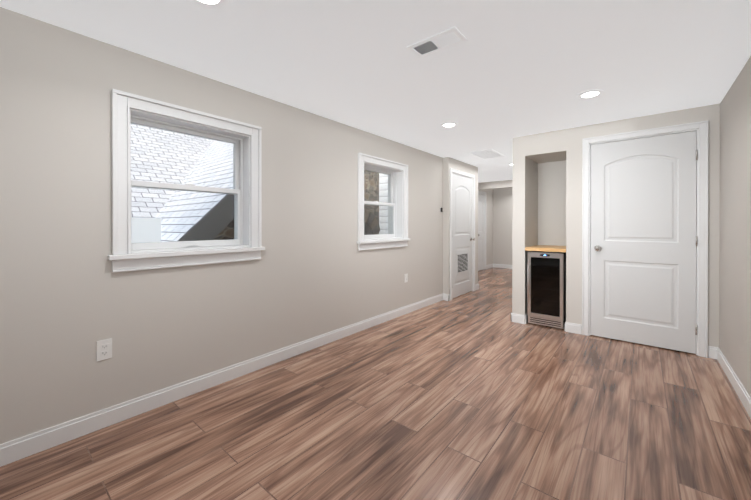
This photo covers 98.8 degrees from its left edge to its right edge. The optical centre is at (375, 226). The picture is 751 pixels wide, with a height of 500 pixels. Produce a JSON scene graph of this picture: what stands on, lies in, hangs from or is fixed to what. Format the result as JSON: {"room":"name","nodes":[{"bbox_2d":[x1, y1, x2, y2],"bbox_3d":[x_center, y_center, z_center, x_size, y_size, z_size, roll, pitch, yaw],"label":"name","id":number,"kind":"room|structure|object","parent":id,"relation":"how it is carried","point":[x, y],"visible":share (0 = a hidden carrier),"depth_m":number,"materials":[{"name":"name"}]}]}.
{"room":"finished basement","nodes":[
{"label":"finished basement","id":0,"kind":"room"},
{"bbox_2d":[0,7,442,443],"bbox_3d":[-1.248,0.045,2.467,0.240,2.240,6.960,0,0,40],"label":"wall","id":1,"kind":"structure","parent":0,"point":[69,298],"depth_m":2.01,"materials":[{"name":"beige paint"}]},
{"bbox_2d":[96,338,111,360],"bbox_3d":[-1.578,0.718,1.875,0.007,0.114,0.070,0,0,40],"label":"electrical outlet","id":2,"kind":"object","parent":1,"relation":"attached to","point":[103,349],"visible":1,"depth_m":1.87,"materials":[{"name":"white plastic"}]},
{"bbox_2d":[107,89,264,272],"bbox_3d":[-1.327,-0.270,2.330,0.290,1.077,0.998,0,0,40],"label":"window","id":3,"kind":"structure","parent":1,"relation":"in","point":[240,190],"depth_m":2.25,"materials":[{"name":"white paint"}]},
{"bbox_2d":[0,264,750,466],"bbox_3d":[1.141,1.109,3.494,3.740,0.105,11.300,0,0,40],"label":"baseboard","id":4,"kind":"structure","parent":1,"relation":"attached to","point":[30,444],"depth_m":2.21,"materials":[{"name":"white paint"}]},
{"bbox_2d":[357,153,409,250],"bbox_3d":[0.035,-0.275,3.980,0.290,1.077,0.998,0,0,40],"label":"window","id":5,"kind":"structure","parent":1,"relation":"in","point":[394,204],"depth_m":4.10,"materials":[{"name":"white paint"}]},
{"bbox_2d":[404,273,407,282],"bbox_3d":[0.408,0.684,4.279,0.007,0.114,0.070,0,0,40],"label":"electrical outlet","id":6,"kind":"object","parent":1,"relation":"attached to","point":[405,277],"visible":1,"depth_m":4.27,"materials":[{"name":"white plastic"}]},
{"bbox_2d":[0,267,750,499],"bbox_3d":[1.141,1.212,3.494,4.020,0.100,11.580,0,0,40],"label":"floor","id":7,"kind":"structure","parent":0,"point":[478,394],"depth_m":1.86,"materials":[{"name":"brown wood"}]},
{"bbox_2d":[527,251,565,328],"bbox_3d":[2.111,0.729,3.901,0.375,0.862,0.603,0,0,40],"label":"wine fridge","id":8,"kind":"object","parent":7,"relation":"on","point":[546,288],"visible":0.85,"depth_m":3.70,"materials":[{"name":"black glass"}]},
{"bbox_2d":[0,0,750,182],"bbox_3d":[1.141,-1.138,3.486,4.020,0.120,11.580,0,0,40],"label":"ceiling","id":9,"kind":"structure","parent":0,"point":[503,75],"depth_m":2.02,"materials":[{"name":"white paint"}]},
{"bbox_2d":[191,0,226,8],"bbox_3d":[-0.785,-1.068,1.484,0.184,0.006,0.184,0,0,40],"label":"recessed light","id":10,"kind":"object","parent":9,"relation":"in","point":[214,4],"visible":1,"depth_m":1.54,"materials":[{"name":"white plastic"}]},
{"bbox_2d":[407,26,466,57],"bbox_3d":[0.356,-1.068,1.884,0.310,0.011,0.160,0,0,40],"label":"ceiling vent","id":11,"kind":"object","parent":9,"relation":"in","point":[444,40],"visible":1,"depth_m":1.87,"materials":[{"name":"white metal"}]},
{"bbox_2d":[440,122,457,127],"bbox_3d":[0.779,-1.075,3.409,0.184,0.006,0.184,0,0,40],"label":"recessed light","id":12,"kind":"object","parent":9,"relation":"in","point":[449,124],"visible":0.98,"depth_m":3.39,"materials":[{"name":"white plastic"}]},
{"bbox_2d":[468,149,503,158],"bbox_3d":[1.666,-1.079,4.829,0.360,0.008,0.560,0,0,40],"label":"ceiling vent","id":13,"kind":"object","parent":9,"relation":"in","point":[487,154],"visible":1,"depth_m":4.81,"materials":[{"name":"white metal"}]},
{"bbox_2d":[478,180,511,189],"bbox_3d":[3.332,-1.007,7.507,2.000,0.170,0.150,0,0,40],"label":"soffit beam","id":14,"kind":"structure","parent":9,"relation":"attached to","point":[495,185],"depth_m":7.79,"materials":[{"name":"beige paint"}]},
{"bbox_2d":[577,89,603,98],"bbox_3d":[1.743,-1.072,2.613,0.184,0.006,0.184,0,0,40],"label":"recessed light","id":15,"kind":"object","parent":9,"relation":"in","point":[589,94],"visible":1,"depth_m":2.61,"materials":[{"name":"white plastic"}]},
{"bbox_2d":[443,157,477,293],"bbox_3d":[1.456,0.035,5.506,0.140,2.240,1.170,0,0,40],"label":"wall","id":16,"kind":"structure","parent":0,"point":[448,163],"depth_m":5.05,"materials":[{"name":"beige paint"}]},
{"bbox_2d":[450,168,474,299],"bbox_3d":[1.420,0.119,5.445,0.162,2.072,0.954,0,0,40],"label":"door frame","id":17,"kind":"structure","parent":16,"relation":"attached to","point":[461,173],"depth_m":5.59,"materials":[{"name":"white paint"}]},
{"bbox_2d":[452,174,474,297],"bbox_3d":[1.476,0.150,5.393,0.109,1.986,0.816,0,0,40],"label":"door","id":18,"kind":"structure","parent":16,"relation":"in","point":[462,239],"depth_m":5.38,"materials":[{"name":"white paint"}]},
{"bbox_2d":[478,189,492,264],"bbox_3d":[2.189,0.027,7.806,0.140,2.240,3.590,0,0,40],"label":"wall","id":19,"kind":"structure","parent":0,"point":[489,226],"depth_m":8.83,"materials":[{"name":"beige paint"}]},
{"bbox_2d":[478,194,484,270],"bbox_3d":[2.721,0.150,8.314,0.109,1.966,0.608,0,0,40],"label":"hall door","id":20,"kind":"structure","parent":19,"relation":"in","point":[481,232],"depth_m":8.40,"materials":[{"name":"white paint"}]},
{"bbox_2d":[478,191,485,269],"bbox_3d":[2.662,0.119,8.362,0.162,2.052,0.754,0,0,40],"label":"door frame","id":21,"kind":"structure","parent":19,"relation":"attached to","point":[481,193],"depth_m":8.56,"materials":[{"name":"white paint"}]},
{"bbox_2d":[493,188,511,264],"bbox_3d":[4.114,0.025,8.454,2.284,2.240,0.140,0,0,40],"label":"wall","id":22,"kind":"structure","parent":0,"point":[502,225],"depth_m":8.87,"materials":[{"name":"beige paint"}]},
{"bbox_2d":[528,158,537,246],"bbox_3d":[3.391,0.033,5.899,0.144,2.240,5.000,0,0,40],"label":"wall","id":23,"kind":"structure","parent":0,"point":[532,203],"depth_m":4.10,"materials":[{"name":"beige paint"}]},
{"bbox_2d":[525,245,565,252],"bbox_3d":[2.136,0.266,3.930,0.425,0.040,0.612,0,0,40],"label":"countertop","id":24,"kind":"structure","parent":23,"relation":"attached to","point":[549,248],"depth_m":3.77,"materials":[{"name":"beige wood"}]},
{"bbox_2d":[529,153,565,162],"bbox_3d":[2.176,-0.960,3.974,0.428,0.240,0.490,0,0,40],"label":"ceiling","id":25,"kind":"structure","parent":0,"point":[550,158],"depth_m":3.97,"materials":[{"name":"beige paint"}]},
{"bbox_2d":[538,160,565,245],"bbox_3d":[2.808,0.041,3.825,1.596,2.240,0.080,0,0,40],"label":"wall","id":26,"kind":"structure","parent":0,"point":[551,203],"depth_m":4.19,"materials":[{"name":"beige paint"}]},
{"bbox_2d":[512,103,719,346],"bbox_3d":[2.431,0.042,3.372,1.880,2.240,0.120,0,0,40],"label":"wall","id":27,"kind":"structure","parent":0,"point":[568,142],"depth_m":3.50,"materials":[{"name":"beige paint"}]},
{"bbox_2d":[590,131,697,353],"bbox_3d":[2.582,0.143,3.147,0.806,2.016,0.109,0,0,40],"label":"closet door","id":28,"kind":"structure","parent":27,"relation":"in","point":[644,240],"depth_m":3.13,"materials":[{"name":"white paint"}]},
{"bbox_2d":[582,120,708,357],"bbox_3d":[2.621,0.112,3.201,0.944,2.102,0.142,0,0,40],"label":"door frame","id":29,"kind":"structure","parent":27,"relation":"attached to","point":[701,128],"depth_m":2.91,"materials":[{"name":"white paint"}]},
{"bbox_2d":[719,56,750,396],"bbox_3d":[1.414,0.051,0.774,0.140,2.240,7.740,0,0,40],"label":"wall","id":30,"kind":"structure","parent":0,"point":[735,247],"depth_m":2.31,"materials":[{"name":"beige paint"}]},
{"label":"outside","id":31,"kind":"structure","parent":0,"visible":0},
{"bbox_2d":[131,124,387,242],"bbox_3d":[-2.332,-1.298,8.364,8.889,7.885,18.000,0,0,40],"label":"window view","id":32,"kind":"structure","parent":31,"point":[151,157],"depth_m":4.67,"materials":[{"name":"stone"}]}
]}

